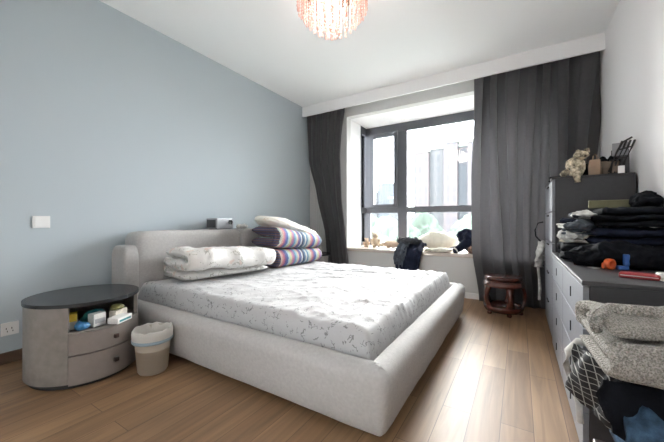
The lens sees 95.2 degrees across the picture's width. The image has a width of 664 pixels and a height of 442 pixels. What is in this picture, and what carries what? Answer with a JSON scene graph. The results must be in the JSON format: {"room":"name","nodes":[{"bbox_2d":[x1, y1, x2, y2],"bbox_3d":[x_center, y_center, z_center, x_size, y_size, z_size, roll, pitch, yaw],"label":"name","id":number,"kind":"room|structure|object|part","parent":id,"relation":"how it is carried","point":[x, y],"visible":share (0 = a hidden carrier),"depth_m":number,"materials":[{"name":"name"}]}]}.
{"room":"bedroom","nodes":[
{"label":"bedroom","id":0,"kind":"room"},
{"bbox_2d":[0,0,309,353],"bbox_3d":[-1.612,-0.425,3.052,0.120,2.750,4.840,0,0,32],"label":"wall","id":1,"kind":"structure","parent":0,"point":[112,127],"depth_m":2.54,"materials":[{"name":"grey paint"}]},
{"bbox_2d":[1,320,18,336],"bbox_3d":[-2.163,0.722,2.035,0.010,0.086,0.086,0,0,32],"label":"wall socket","id":2,"kind":"object","parent":1,"relation":"attached to","point":[9,328],"visible":1,"depth_m":2.03,"materials":[{"name":"white plastic"}]},
{"bbox_2d":[0,348,21,364],"bbox_3d":[-1.554,0.912,3.017,0.015,0.075,4.600,0,0,32],"label":"baseboard","id":3,"kind":"structure","parent":1,"relation":"attached to","point":[15,355],"depth_m":2.03,"materials":[{"name":"brown wood"}]},
{"bbox_2d":[32,216,49,227],"bbox_3d":[-2.080,0.007,2.168,0.012,0.086,0.096,0,0,32],"label":"light switch","id":4,"kind":"object","parent":1,"relation":"attached to","point":[37,221],"visible":1,"depth_m":2.16,"materials":[{"name":"white plastic"}]},
{"bbox_2d":[302,32,604,116],"bbox_3d":[1.073,-1.721,3.848,3.613,0.158,0.025,0,0,32],"label":"trim","id":5,"kind":"structure","parent":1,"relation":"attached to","point":[594,43],"depth_m":3.49,"materials":[{"name":"white paint"}]},
{"bbox_2d":[0,298,578,441],"bbox_3d":[0.195,1.000,2.425,3.853,0.100,5.670,0,0,32],"label":"floor","id":6,"kind":"structure","parent":0,"point":[494,377],"depth_m":1.59,"materials":[{"name":"brown wood"}]},
{"bbox_2d":[21,284,138,390],"bbox_3d":[-1.591,0.709,1.958,0.607,0.482,0.582,0,0,32],"label":"nightstand","id":7,"kind":"object","parent":6,"relation":"on","point":[55,356],"visible":0.84,"depth_m":1.74,"materials":[{"name":"grey wood"}]},
{"bbox_2d":[69,319,77,329],"bbox_3d":[-1.527,0.610,1.780,0.050,0.045,0.060,0,0,-38],"label":"carton","id":8,"kind":"object","parent":7,"relation":"on","point":[71,324],"visible":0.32,"depth_m":1.76,"materials":[{"name":"beige cardboard"}]},
{"bbox_2d":[69,312,76,321],"bbox_3d":[-1.527,0.565,1.780,0.045,0.045,0.050,0,0,-38],"label":"carton","id":9,"kind":"object","parent":8,"relation":"on","point":[73,315],"visible":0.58,"depth_m":1.76,"materials":[{"name":"yellow cardboard"}]},
{"bbox_2d":[74,321,90,330],"bbox_3d":[-1.455,0.607,1.767,0.067,0.051,0.072,0,0,3],"label":"packet","id":10,"kind":"object","parent":7,"relation":"on","point":[79,325],"visible":1,"depth_m":1.74,"materials":[{"name":"blue plastic"}]},
{"bbox_2d":[79,309,104,321],"bbox_3d":[-1.494,0.592,1.897,0.092,0.080,0.134,0,0,32],"label":"packet","id":11,"kind":"object","parent":7,"relation":"on","point":[84,318],"visible":0.35,"depth_m":1.86,"materials":[{"name":"teal plastic"}]},
{"bbox_2d":[88,311,105,326],"bbox_3d":[-1.426,0.595,1.839,0.056,0.075,0.070,0,0,20],"label":"box","id":12,"kind":"object","parent":7,"relation":"on","point":[98,318],"visible":0.94,"depth_m":1.82,"materials":[{"name":"white cardboard"}]},
{"bbox_3d":[-1.400,0.600,1.830,0.002,0.026,0.056,0,0,20],"label":"printed panel","id":13,"kind":"part","parent":12,"relation":"part of","materials":[{"name":"white cardboard"}]},
{"bbox_3d":[-1.373,0.847,1.896,0.117,0.162,0.441,0,0,16],"label":"drawer","id":14,"kind":"part","parent":7,"relation":"part of","materials":[{"name":"beige wood"}]},
{"bbox_3d":[-1.373,0.701,1.896,0.117,0.119,0.441,0,0,16],"label":"drawer","id":15,"kind":"part","parent":7,"relation":"part of","materials":[{"name":"beige leather"}]},
{"bbox_2d":[109,307,126,317],"bbox_3d":[-1.388,0.602,1.968,0.050,0.060,0.090,0,0,8],"label":"carton","id":16,"kind":"object","parent":7,"relation":"on","point":[124,309],"visible":0.48,"depth_m":1.94,"materials":[{"name":"white cardboard"}]},
{"bbox_2d":[109,303,123,310],"bbox_3d":[-1.395,0.555,1.967,0.062,0.033,0.084,0,0,32],"label":"snack packet","id":17,"kind":"object","parent":16,"relation":"on","point":[118,306],"visible":1,"depth_m":1.95,"materials":[{"name":"plastic"}]},
{"bbox_2d":[107,313,131,323],"bbox_3d":[-1.338,0.615,1.914,0.071,0.035,0.120,0,0,4],"label":"pack","id":18,"kind":"object","parent":7,"relation":"on","point":[117,319],"visible":1,"depth_m":1.88,"materials":[{"name":"white plastic"}]},
{"bbox_2d":[131,322,173,375],"bbox_3d":[-1.141,0.811,1.930,0.235,0.279,0.236,0,0,32],"label":"waste bin","id":19,"kind":"object","parent":6,"relation":"on","point":[151,341],"visible":1,"depth_m":1.86,"materials":[{"name":"beige plastic"}]},
{"bbox_2d":[112,228,464,436],"bbox_3d":[-0.256,0.517,2.778,2.450,0.866,2.146,0,0,32],"label":"bed","id":20,"kind":"object","parent":6,"relation":"on","point":[366,395],"visible":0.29,"depth_m":1.66,"materials":[{"name":"beige fabric"}]},
{"bbox_2d":[125,229,239,290],"bbox_3d":[-1.403,0.364,3.002,0.259,0.558,1.098,0,0,32],"label":"cushion","id":21,"kind":"object","parent":20,"relation":"on","point":[150,248],"depth_m":2.63,"materials":[{"name":"beige fabric"}]},
{"bbox_2d":[207,218,232,228],"bbox_3d":[-1.208,0.029,3.284,0.162,0.118,0.253,0,0,24],"label":"projector","id":22,"kind":"object","parent":20,"relation":"on","point":[212,223],"visible":1,"depth_m":3.19,"materials":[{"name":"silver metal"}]},
{"bbox_2d":[207,220,215,227],"bbox_3d":[-1.263,0.028,3.175,0.120,0.080,0.008,0,0,24],"label":"vent grille","id":23,"kind":"object","parent":22,"relation":"attached to","point":[210,223],"depth_m":3.17,"materials":[{"name":"grey plastic"}]},
{"bbox_2d":[236,223,247,228],"bbox_3d":[-1.045,0.058,3.525,0.134,0.063,0.130,0,0,-15],"label":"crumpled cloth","id":24,"kind":"object","parent":20,"relation":"on","point":[239,226],"visible":1,"depth_m":3.48,"materials":[{"name":"white fabric"}]},
{"bbox_2d":[235,228,269,247],"bbox_3d":[-0.891,0.365,3.833,0.260,0.559,0.877,0,0,32],"label":"cushion","id":25,"kind":"object","parent":20,"relation":"on","point":[246,236],"depth_m":3.47,"materials":[{"name":"beige fabric"}]},
{"bbox_2d":[138,261,449,360],"bbox_3d":[-0.207,0.640,2.748,2.078,0.317,1.914,0,0,32],"label":"mattress","id":26,"kind":"object","parent":20,"relation":"on","point":[358,310],"visible":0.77,"depth_m":2.05,"materials":[{"name":"white fabric"}]},
{"bbox_2d":[163,246,275,280],"bbox_3d":[-1.024,0.356,2.831,0.607,0.286,0.913,0,0,41],"label":"quilt","id":27,"kind":"object","parent":26,"relation":"on","point":[186,263],"visible":1,"depth_m":2.57,"materials":[{"name":"fabric"}]},
{"bbox_2d":[264,247,321,266],"bbox_3d":[-0.494,0.399,3.579,0.421,0.201,0.778,0,0,36],"label":"striped blanket","id":28,"kind":"object","parent":26,"relation":"on","point":[284,256],"visible":0.71,"depth_m":3.38,"materials":[{"name":"multicoloured fabric"}]},
{"bbox_2d":[252,226,321,247],"bbox_3d":[-0.501,0.198,3.571,0.415,0.285,0.817,0,0,33],"label":"striped blanket","id":29,"kind":"object","parent":28,"relation":"on","point":[276,237],"visible":0.98,"depth_m":3.29,"materials":[{"name":"multicoloured fabric"}]},
{"bbox_2d":[255,216,317,234],"bbox_3d":[-0.524,0.090,3.713,0.460,0.302,0.933,0,0,34],"label":"pillow","id":30,"kind":"object","parent":29,"relation":"on","point":[260,220],"visible":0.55,"depth_m":3.39,"materials":[{"name":"beige fabric"}]},
{"bbox_3d":[-0.137,0.771,2.704,2.169,0.302,2.146,0,0,32],"label":"frame","id":31,"kind":"part","parent":20,"relation":"part of","materials":[{"name":"beige fabric"}]},
{"bbox_2d":[317,252,329,262],"bbox_3d":[-0.274,0.709,4.418,0.527,0.482,0.512,0,0,-8],"label":"nightstand","id":32,"kind":"object","parent":6,"relation":"on","point":[324,258],"visible":0.03,"depth_m":4.25,"materials":[{"name":"black"}]},
{"bbox_3d":[-0.281,0.704,4.417,0.500,0.432,0.500,0,0,-8],"label":"panel","id":33,"kind":"part","parent":32,"relation":"part of","materials":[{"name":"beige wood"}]},
{"bbox_2d":[483,273,526,317],"bbox_3d":[1.781,0.757,3.135,0.400,0.385,0.398,0,0,32],"label":"stool","id":34,"kind":"object","parent":6,"relation":"on","point":[510,282],"visible":1,"depth_m":3.02,"materials":[{"name":"brown wood"}]},
{"bbox_3d":[1.607,0.765,3.114,0.084,0.230,0.086,0,0,32],"label":"leg","id":35,"kind":"part","parent":34,"relation":"part of","materials":[{"name":"brown wood"}]},
{"bbox_3d":[1.773,0.585,3.136,0.344,0.040,0.344,0,0,32],"label":"seat","id":36,"kind":"part","parent":34,"relation":"part of","materials":[{"name":"brown wood"}]},
{"bbox_3d":[1.743,0.765,2.961,0.095,0.230,0.060,0,0,10],"label":"leg","id":37,"kind":"part","parent":34,"relation":"part of","materials":[{"name":"brown wood"}]},
{"bbox_3d":[1.929,0.765,3.054,0.062,0.230,0.095,0,0,32],"label":"leg","id":38,"kind":"part","parent":34,"relation":"part of","materials":[{"name":"brown wood"}]},
{"bbox_2d":[545,172,635,334],"bbox_3d":[2.064,0.307,2.498,0.476,1.285,0.704,0,0,32],"label":"chest","id":39,"kind":"object","parent":6,"relation":"on","point":[563,196],"visible":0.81,"depth_m":2.27,"materials":[{"name":"black wood"}]},
{"bbox_2d":[534,222,544,299],"bbox_3d":[2.067,0.392,3.009,0.104,0.776,0.159,0,0,32],"label":"hanging bag","id":40,"kind":"object","parent":39,"relation":"hanging from","point":[539,260],"visible":0.98,"depth_m":2.99,"materials":[{"name":"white fabric"}]},
{"bbox_3d":[1.877,0.533,2.613,0.019,0.236,0.695,0,0,32],"label":"drawer","id":41,"kind":"part","parent":39,"relation":"part of","materials":[{"name":"grey wood"}]},
{"bbox_3d":[1.877,0.774,2.613,0.019,0.236,0.695,0,0,32],"label":"drawer","id":42,"kind":"part","parent":39,"relation":"part of","materials":[{"name":"white wood"}]},
{"bbox_3d":[1.877,-0.192,2.613,0.019,0.236,0.695,0,0,32],"label":"drawer","id":43,"kind":"part","parent":39,"relation":"part of","materials":[{"name":"white wood"}]},
{"bbox_3d":[1.877,0.050,2.613,0.019,0.236,0.695,0,0,32],"label":"drawer","id":44,"kind":"part","parent":39,"relation":"part of","materials":[{"name":"white wood"}]},
{"bbox_3d":[1.877,0.291,2.613,0.019,0.236,0.695,0,0,32],"label":"drawer","id":45,"kind":"part","parent":39,"relation":"part of","materials":[{"name":"grey wood"}]},
{"bbox_2d":[560,148,589,182],"bbox_3d":[1.837,-0.417,2.301,0.185,0.268,0.153,0,0,-25],"label":"plush toy","id":46,"kind":"object","parent":39,"relation":"on","point":[575,166],"visible":1,"depth_m":2.27,"materials":[{"name":"beige fur"}]},
{"bbox_3d":[1.802,-0.375,2.337,0.079,0.064,0.050,0,0,2],"label":"leg","id":47,"kind":"part","parent":46,"relation":"part of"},
{"bbox_3d":[1.807,-0.349,2.247,0.056,0.131,0.096,0,0,32],"label":"leg","id":48,"kind":"part","parent":46,"relation":"part of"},
{"bbox_2d":[583,163,588,174],"bbox_3d":[2.013,-0.394,2.354,0.112,0.116,0.120,0,0,-6],"label":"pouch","id":49,"kind":"object","parent":39,"relation":"on","point":[587,164],"visible":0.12,"depth_m":2.34,"materials":[{"name":"fabric"}]},
{"bbox_2d":[588,154,601,174],"bbox_3d":[1.949,-0.417,2.246,0.051,0.164,0.067,0,0,-38],"label":"paper bag","id":50,"kind":"object","parent":39,"relation":"on","point":[594,167],"visible":0.94,"depth_m":2.23,"materials":[{"name":"brown paper"}]},
{"bbox_2d":[599,156,606,173],"bbox_3d":[2.085,-0.416,2.331,0.084,0.162,0.078,0,0,42],"label":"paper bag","id":51,"kind":"object","parent":39,"relation":"on","point":[603,159],"visible":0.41,"depth_m":2.31,"materials":[{"name":"black paper"}]},
{"bbox_2d":[604,156,620,173],"bbox_3d":[2.047,-0.407,2.204,0.077,0.144,0.083,0,0,-33],"label":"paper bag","id":52,"kind":"object","parent":39,"relation":"on","point":[608,163],"visible":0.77,"depth_m":2.20,"materials":[{"name":"brown paper"}]},
{"bbox_2d":[611,142,629,172],"bbox_3d":[2.111,-0.455,2.220,0.097,0.240,0.031,0,0,38],"label":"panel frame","id":53,"kind":"object","parent":39,"relation":"on","point":[615,146],"visible":0.47,"depth_m":2.21,"materials":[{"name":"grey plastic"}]},
{"bbox_2d":[618,165,624,172],"bbox_3d":[2.037,-0.362,2.133,0.035,0.055,0.012,0,0,37],"label":"card","id":54,"kind":"object","parent":39,"relation":"on","point":[621,169],"visible":0.82,"depth_m":2.13,"materials":[{"name":"white paper"}]},
{"bbox_2d":[607,136,635,173],"bbox_3d":[2.061,-0.465,2.156,0.153,0.261,0.035,0,0,32],"label":"wire rack","id":55,"kind":"object","parent":39,"relation":"on","point":[634,140],"visible":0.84,"depth_m":2.15,"materials":[{"name":"black metal"}]},
{"bbox_2d":[552,252,663,441],"bbox_3d":[1.533,0.593,1.633,0.470,0.714,1.314,0,0,32],"label":"dresser","id":56,"kind":"object","parent":6,"relation":"on","point":[571,283],"visible":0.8,"depth_m":1.29,"materials":[{"name":"black"}]},
{"bbox_3d":[1.516,0.342,2.029,0.019,0.161,0.650,0,0,32],"label":"drawer","id":57,"kind":"part","parent":56,"relation":"part of","materials":[{"name":"grey wood"}]},
{"bbox_3d":[1.516,0.508,2.029,0.019,0.161,0.650,0,0,32],"label":"drawer","id":58,"kind":"part","parent":56,"relation":"part of","materials":[{"name":"white wood"}]},
{"bbox_3d":[1.516,0.675,2.029,0.019,0.161,0.650,0,0,32],"label":"drawer","id":59,"kind":"part","parent":56,"relation":"part of","materials":[{"name":"white wood"}]},
{"bbox_3d":[1.516,0.842,2.029,0.019,0.161,0.650,0,0,32],"label":"drawer","id":60,"kind":"part","parent":56,"relation":"part of","materials":[{"name":"grey wood"}]},
{"bbox_2d":[557,242,587,259],"bbox_3d":[1.627,0.184,1.823,0.445,0.103,0.378,0,0,38],"label":"trousers","id":61,"kind":"object","parent":56,"relation":"on","point":[563,247],"visible":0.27,"depth_m":1.82,"materials":[{"name":"black fabric"}]},
{"bbox_2d":[557,230,593,243],"bbox_3d":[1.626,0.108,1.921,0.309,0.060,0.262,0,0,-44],"label":"shirt","id":62,"kind":"object","parent":61,"relation":"on","point":[585,237],"visible":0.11,"depth_m":1.84,"materials":[{"name":"beige fabric"}]},
{"bbox_2d":[561,228,591,234],"bbox_3d":[1.600,0.063,1.896,0.262,0.045,0.278,0,0,38],"label":"shirt","id":63,"kind":"object","parent":62,"relation":"on","point":[563,229],"visible":0.37,"depth_m":1.82,"materials":[{"name":"fabric"}]},
{"bbox_2d":[556,223,599,228],"bbox_3d":[1.607,0.025,1.941,0.254,0.047,0.273,0,0,30],"label":"shirt","id":64,"kind":"object","parent":63,"relation":"on","point":[560,225],"visible":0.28,"depth_m":1.99,"materials":[{"name":"grey fabric"}]},
{"bbox_2d":[560,218,592,221],"bbox_3d":[1.601,-0.008,1.903,0.272,0.039,0.194,0,0,40],"label":"shirt","id":65,"kind":"object","parent":64,"relation":"on","point":[561,219],"visible":0.18,"depth_m":1.91,"materials":[{"name":"black fabric"}]},
{"bbox_2d":[568,212,624,217],"bbox_3d":[1.613,-0.037,1.847,0.261,0.040,0.222,0,0,34],"label":"shirt","id":66,"kind":"object","parent":65,"relation":"on","point":[569,214],"visible":0.21,"depth_m":1.82,"materials":[{"name":"white fabric"}]},
{"bbox_2d":[571,210,596,218],"bbox_3d":[1.532,-0.038,1.845,0.125,0.060,0.214,0,0,32],"label":"shirt","id":67,"kind":"object","parent":66,"relation":"on","point":[585,214],"visible":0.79,"depth_m":1.79,"materials":[{"name":"grey fabric"}]},
{"bbox_2d":[588,199,629,207],"bbox_3d":[1.781,-0.110,1.952,0.200,0.052,0.030,0,0,35],"label":"board","id":68,"kind":"object","parent":64,"relation":"on","point":[592,203],"visible":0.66,"depth_m":1.94,"materials":[{"name":"wood"}]},
{"bbox_2d":[563,218,596,231],"bbox_3d":[1.474,0.024,1.818,0.198,0.079,0.159,0,0,-27],"label":"shirt","id":69,"kind":"object","parent":63,"relation":"on","point":[579,224],"visible":0.99,"depth_m":1.77,"materials":[{"name":"fabric"}]},
{"bbox_2d":[585,227,663,246],"bbox_3d":[1.689,0.083,1.756,0.349,0.110,0.367,0,0,27],"label":"jumper","id":70,"kind":"object","parent":61,"relation":"on","point":[650,236],"visible":0.75,"depth_m":1.64,"materials":[{"name":"black fabric"}]},
{"bbox_2d":[591,214,663,226],"bbox_3d":[1.701,-0.005,1.750,0.345,0.075,0.392,0,0,30],"label":"jacket","id":71,"kind":"object","parent":70,"relation":"on","point":[644,220],"visible":0.8,"depth_m":1.62,"materials":[{"name":"black fabric"}]},
{"bbox_2d":[593,206,663,214],"bbox_3d":[1.701,-0.058,1.723,0.295,0.050,0.282,0,0,32],"label":"jumper","id":72,"kind":"object","parent":71,"relation":"on","point":[645,209],"visible":0.78,"depth_m":1.64,"materials":[{"name":"black fabric"}]},
{"bbox_2d":[629,190,663,206],"bbox_3d":[1.817,-0.119,1.757,0.138,0.111,0.254,0,0,43],"label":"hoodie","id":73,"kind":"object","parent":72,"relation":"on","point":[645,198],"visible":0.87,"depth_m":1.69,"materials":[{"name":"black fabric"}]},
{"bbox_3d":[1.172,0.342,1.471,0.019,0.161,0.650,0,0,32],"label":"drawer","id":74,"kind":"part","parent":56,"relation":"part of","materials":[{"name":"white wood"}]},
{"bbox_3d":[1.172,0.508,1.471,0.019,0.161,0.650,0,0,32],"label":"drawer","id":75,"kind":"part","parent":56,"relation":"part of","materials":[{"name":"white wood"}]},
{"bbox_3d":[1.172,0.675,1.471,0.019,0.161,0.650,0,0,32],"label":"drawer","id":76,"kind":"part","parent":56,"relation":"part of","materials":[{"name":"grey wood"}]},
{"bbox_3d":[1.172,0.842,1.471,0.019,0.161,0.650,0,0,32],"label":"drawer","id":77,"kind":"part","parent":56,"relation":"part of","materials":[{"name":"grey wood"}]},
{"bbox_2d":[564,240,663,270],"bbox_3d":[1.487,0.167,1.554,0.476,0.136,0.286,0,0,32],"label":"jacket","id":78,"kind":"object","parent":56,"relation":"on","point":[642,257],"visible":0.88,"depth_m":1.49,"materials":[{"name":"black fabric"}]},
{"bbox_2d":[601,254,629,269],"bbox_3d":[1.377,0.199,1.475,0.106,0.075,0.048,0,0,12],"label":"tape dispenser","id":79,"kind":"object","parent":56,"relation":"on","point":[610,264],"visible":1,"depth_m":1.46,"materials":[{"name":"orange"}]},
{"bbox_2d":[619,271,660,280],"bbox_3d":[1.262,0.225,1.243,0.058,0.022,0.120,0,0,-40],"label":"pouch","id":80,"kind":"object","parent":56,"relation":"on","point":[625,274],"visible":0.98,"depth_m":1.23,"materials":[{"name":"red fabric"}]},
{"bbox_2d":[655,272,663,281],"bbox_3d":[1.327,0.221,1.170,0.098,0.030,0.094,0,0,32],"label":"charging cable","id":81,"kind":"object","parent":56,"relation":"on","point":[661,274],"visible":0.75,"depth_m":1.20,"materials":[{"name":"white plastic"}]},
{"bbox_3d":[0.953,0.840,0.716,0.450,0.220,0.440,0,0,32],"label":"bench","id":82,"kind":"object","parent":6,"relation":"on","visible":0},
{"bbox_2d":[609,406,663,441],"bbox_3d":[1.030,0.602,0.766,0.470,0.252,0.454,0,0,36],"label":"jeans","id":83,"kind":"object","parent":82,"relation":"on","point":[646,425],"visible":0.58,"depth_m":0.76,"materials":[{"name":"blue fabric"}]},
{"bbox_2d":[563,338,663,440],"bbox_3d":[0.892,0.544,0.784,0.224,0.276,0.597,0,0,-26],"label":"jacket","id":84,"kind":"object","parent":83,"relation":"on","point":[610,401],"visible":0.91,"depth_m":0.85,"materials":[{"name":"grey fabric"}]},
{"bbox_3d":[0.850,0.544,1.040,0.090,0.276,0.063,0,0,32],"label":"pale trim","id":85,"kind":"part","parent":84,"relation":"part of","materials":[{"name":"grey fabric"}]},
{"bbox_2d":[575,300,663,389],"bbox_3d":[1.045,0.348,0.817,0.569,0.192,0.416,0,0,30],"label":"blanket","id":86,"kind":"object","parent":84,"relation":"on","point":[626,341],"visible":1,"depth_m":0.84,"materials":[{"name":"grey fabric"}]},
{"bbox_2d":[615,379,657,388],"bbox_3d":[1.083,0.458,0.855,0.445,0.079,0.284,0,0,34],"label":"trousers","id":87,"kind":"object","parent":83,"relation":"on","point":[616,380],"visible":0.02,"depth_m":0.86,"materials":[{"name":"black fabric"}]},
{"bbox_2d":[99,0,619,106],"bbox_3d":[-0.024,-1.850,2.071,3.853,0.100,4.840,0,0,32],"label":"ceiling","id":88,"kind":"structure","parent":0,"point":[267,43],"depth_m":2.91,"materials":[{"name":"white paint"}]},
{"bbox_2d":[296,0,367,40],"bbox_3d":[0.001,-1.551,2.162,0.509,0.497,0.509,0,0,20],"label":"chandelier","id":89,"kind":"object","parent":88,"relation":"hanging from","point":[315,6],"visible":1,"depth_m":2.19,"materials":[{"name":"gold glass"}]},
{"bbox_3d":[0.001,-1.730,2.162,0.510,0.080,0.510,0,0,32],"label":"frame plate","id":90,"kind":"part","parent":89,"relation":"part of","materials":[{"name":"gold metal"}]},
{"bbox_3d":[1.143,-1.780,3.960,3.613,0.040,0.030,0,0,32],"label":"rail","id":91,"kind":"object","parent":88,"relation":"attached to","visible":0},
{"bbox_2d":[310,169,326,251],"bbox_3d":[-0.120,-0.406,4.774,0.588,2.688,0.035,0,0,33],"label":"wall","id":92,"kind":"structure","parent":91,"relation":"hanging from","point":[316,223],"depth_m":4.86,"materials":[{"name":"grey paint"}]},
{"bbox_2d":[307,108,348,263],"bbox_3d":[-0.069,-0.406,4.647,0.787,2.688,0.091,0,0,32],"label":"curtain","id":93,"kind":"object","parent":91,"relation":"hanging from","point":[324,130],"visible":0.84,"depth_m":4.63,"materials":[{"name":"grey fabric"}]},
{"bbox_2d":[471,51,600,308],"bbox_3d":[2.147,-0.406,3.280,1.180,2.688,0.133,0,0,32],"label":"curtain","id":94,"kind":"object","parent":91,"relation":"hanging from","point":[531,121],"visible":0.66,"depth_m":3.32,"materials":[{"name":"grey fabric"}]},
{"bbox_2d":[340,79,599,293],"bbox_3d":[1.217,-0.425,4.079,3.613,2.750,0.120,0,0,32],"label":"wall","id":95,"kind":"structure","parent":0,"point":[460,270],"depth_m":4.24,"materials":[{"name":"grey paint"}]},
{"bbox_2d":[464,292,478,299],"bbox_3d":[1.182,0.915,4.023,3.613,0.070,0.013,0,0,32],"label":"baseboard","id":96,"kind":"structure","parent":95,"relation":"attached to","point":[467,295],"depth_m":3.69,"materials":[{"name":"white paint"}]},
{"bbox_2d":[600,0,663,246],"bbox_3d":[1.565,-0.425,1.091,0.120,2.750,4.840,0,0,32],"label":"wall","id":97,"kind":"structure","parent":0,"point":[632,59],"depth_m":2.12,"materials":[{"name":"white paint"}]},
{"bbox_3d":[1.560,0.700,4.367,2.735,0.500,0.730,0,0,32],"label":"wall","id":98,"kind":"structure","parent":0,"visible":0},
{"bbox_2d":[347,245,472,257],"bbox_3d":[1.528,0.427,4.316,2.735,0.045,0.850,0,0,32],"label":"window sill","id":99,"kind":"structure","parent":98,"relation":"on","point":[464,251],"depth_m":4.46,"materials":[{"name":"stone"}]},
{"bbox_2d":[363,238,369,246],"bbox_3d":[0.541,0.337,4.765,0.106,0.145,0.101,0,0,12],"label":"plush toy","id":100,"kind":"object","parent":99,"relation":"on","point":[366,243],"visible":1,"depth_m":4.76,"materials":[{"name":"beige fabric"}]},
{"bbox_2d":[370,232,380,246],"bbox_3d":[0.682,0.290,4.744,0.171,0.238,0.171,0,0,-3],"label":"plush toy","id":101,"kind":"object","parent":99,"relation":"on","point":[375,241],"visible":0.96,"depth_m":4.73,"materials":[{"name":"beige fabric"}]},
{"bbox_2d":[379,241,398,247],"bbox_3d":[0.918,0.349,4.626,0.419,0.113,0.123,0,0,22],"label":"plush toy","id":102,"kind":"object","parent":99,"relation":"on","point":[393,244],"visible":0.68,"depth_m":4.60,"materials":[{"name":"beige fabric"}]},
{"bbox_2d":[393,237,426,269],"bbox_3d":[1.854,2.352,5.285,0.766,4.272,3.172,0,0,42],"label":"jacket","id":103,"kind":"object","parent":99,"relation":"on","point":[407,255],"visible":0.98,"depth_m":4.06,"materials":[{"name":"fabric"}]},
{"bbox_2d":[418,232,458,247],"bbox_3d":[1.516,0.278,4.342,0.551,0.254,0.313,0,0,28],"label":"cushion","id":104,"kind":"object","parent":99,"relation":"on","point":[433,239],"visible":0.8,"depth_m":4.22,"materials":[{"name":"beige fabric"}]},
{"bbox_2d":[425,247,452,251],"bbox_3d":[1.393,0.374,3.966,0.341,0.063,0.166,0,0,29],"label":"folded towel","id":105,"kind":"object","parent":99,"relation":"on","point":[440,249],"visible":0.99,"depth_m":3.90,"materials":[{"name":"beige fabric"}]},
{"bbox_2d":[452,228,471,252],"bbox_3d":[1.735,0.251,3.906,0.442,0.322,0.283,0,0,0],"label":"jacket","id":106,"kind":"object","parent":99,"relation":"on","point":[464,236],"visible":0.49,"depth_m":3.80,"materials":[{"name":"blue fabric"}]},
{"bbox_2d":[351,95,473,246],"bbox_3d":[1.560,-0.618,4.367,2.735,2.135,0.730,0,0,32],"label":"trim","id":107,"kind":"structure","parent":98,"relation":"attached to","point":[462,104],"depth_m":4.75,"materials":[{"name":"white paint"}]},
{"bbox_2d":[361,110,473,247],"bbox_3d":[1.608,-0.590,4.493,2.585,1.990,0.295,0,0,32],"label":"window","id":108,"kind":"structure","parent":98,"relation":"in","point":[399,131],"depth_m":4.90,"materials":[{"name":"grey metal"}]},
{"bbox_3d":[0.525,-0.841,5.150,0.006,1.228,0.175,0,0,32],"label":"pane","id":109,"kind":"part","parent":108,"relation":"part of","materials":[{"name":"clear glass"}]},
{"bbox_3d":[0.525,0.111,5.150,0.006,0.488,0.175,0,0,32],"label":"pane","id":110,"kind":"part","parent":108,"relation":"part of","materials":[{"name":"clear glass"}]},
{"bbox_3d":[0.530,-0.590,5.159,0.050,1.990,0.295,0,0,32],"label":"frame","id":111,"kind":"part","parent":108,"relation":"part of","materials":[{"name":"grey metal"}]},
{"bbox_3d":[0.863,-0.841,5.047,0.495,1.228,0.075,0,0,32],"label":"casement sash","id":112,"kind":"part","parent":108,"relation":"part of","materials":[{"name":"clear glass"}]},
{"label":"outside","id":113,"kind":"structure","parent":0,"visible":0},
{"bbox_3d":[106.671,16.450,172.715,520.000,1.000,394.000,0,0,32],"label":"ground","id":114,"kind":"structure","parent":113,"visible":0},
{"bbox_2d":[372,182,408,220],"bbox_3d":[25.946,-0.950,143.823,17.400,33.800,12.400,0,0,32],"label":"apartment tower","id":115,"kind":"structure","parent":114,"relation":"on","point":[385,193],"depth_m":139.35,"materials":[{"name":"grey concrete"}]},
{"bbox_2d":[372,215,421,241],"bbox_3d":[8.941,7.562,42.716,9.398,16.791,10.144,0,0,-16],"label":"tree","id":116,"kind":"object","parent":114,"relation":"on","point":[386,227],"visible":0.16,"depth_m":40.73,"materials":[{"name":"green plant"}]},
{"bbox_2d":[408,213,444,234],"bbox_3d":[17.869,6.890,61.802,10.149,18.135,10.955,0,0,24],"label":"tree","id":117,"kind":"object","parent":114,"relation":"on","point":[425,223],"visible":0.32,"depth_m":58.62,"materials":[{"name":"green plant"}]},
{"bbox_2d":[413,138,472,232],"bbox_3d":[38.134,-2.950,84.580,27.400,37.800,12.400,0,0,32],"label":"apartment tower","id":118,"kind":"structure","parent":114,"relation":"on","point":[442,174],"depth_m":82.22,"materials":[{"name":"grey concrete"}]},
{"bbox_2d":[450,219,461,235],"bbox_3d":[22.912,7.503,49.348,9.463,16.908,10.214,0,0,27],"label":"tree","id":119,"kind":"object","parent":114,"relation":"on","point":[458,223],"visible":0.04,"depth_m":49.80,"materials":[{"name":"green plant"}]},
{"bbox_2d":[454,214,471,244],"bbox_3d":[18.751,7.491,36.657,9.476,16.932,10.229,0,0,-14],"label":"tree","id":120,"kind":"object","parent":114,"relation":"on","point":[466,220],"visible":0.03,"depth_m":36.71,"materials":[{"name":"green plant"}]}
]}

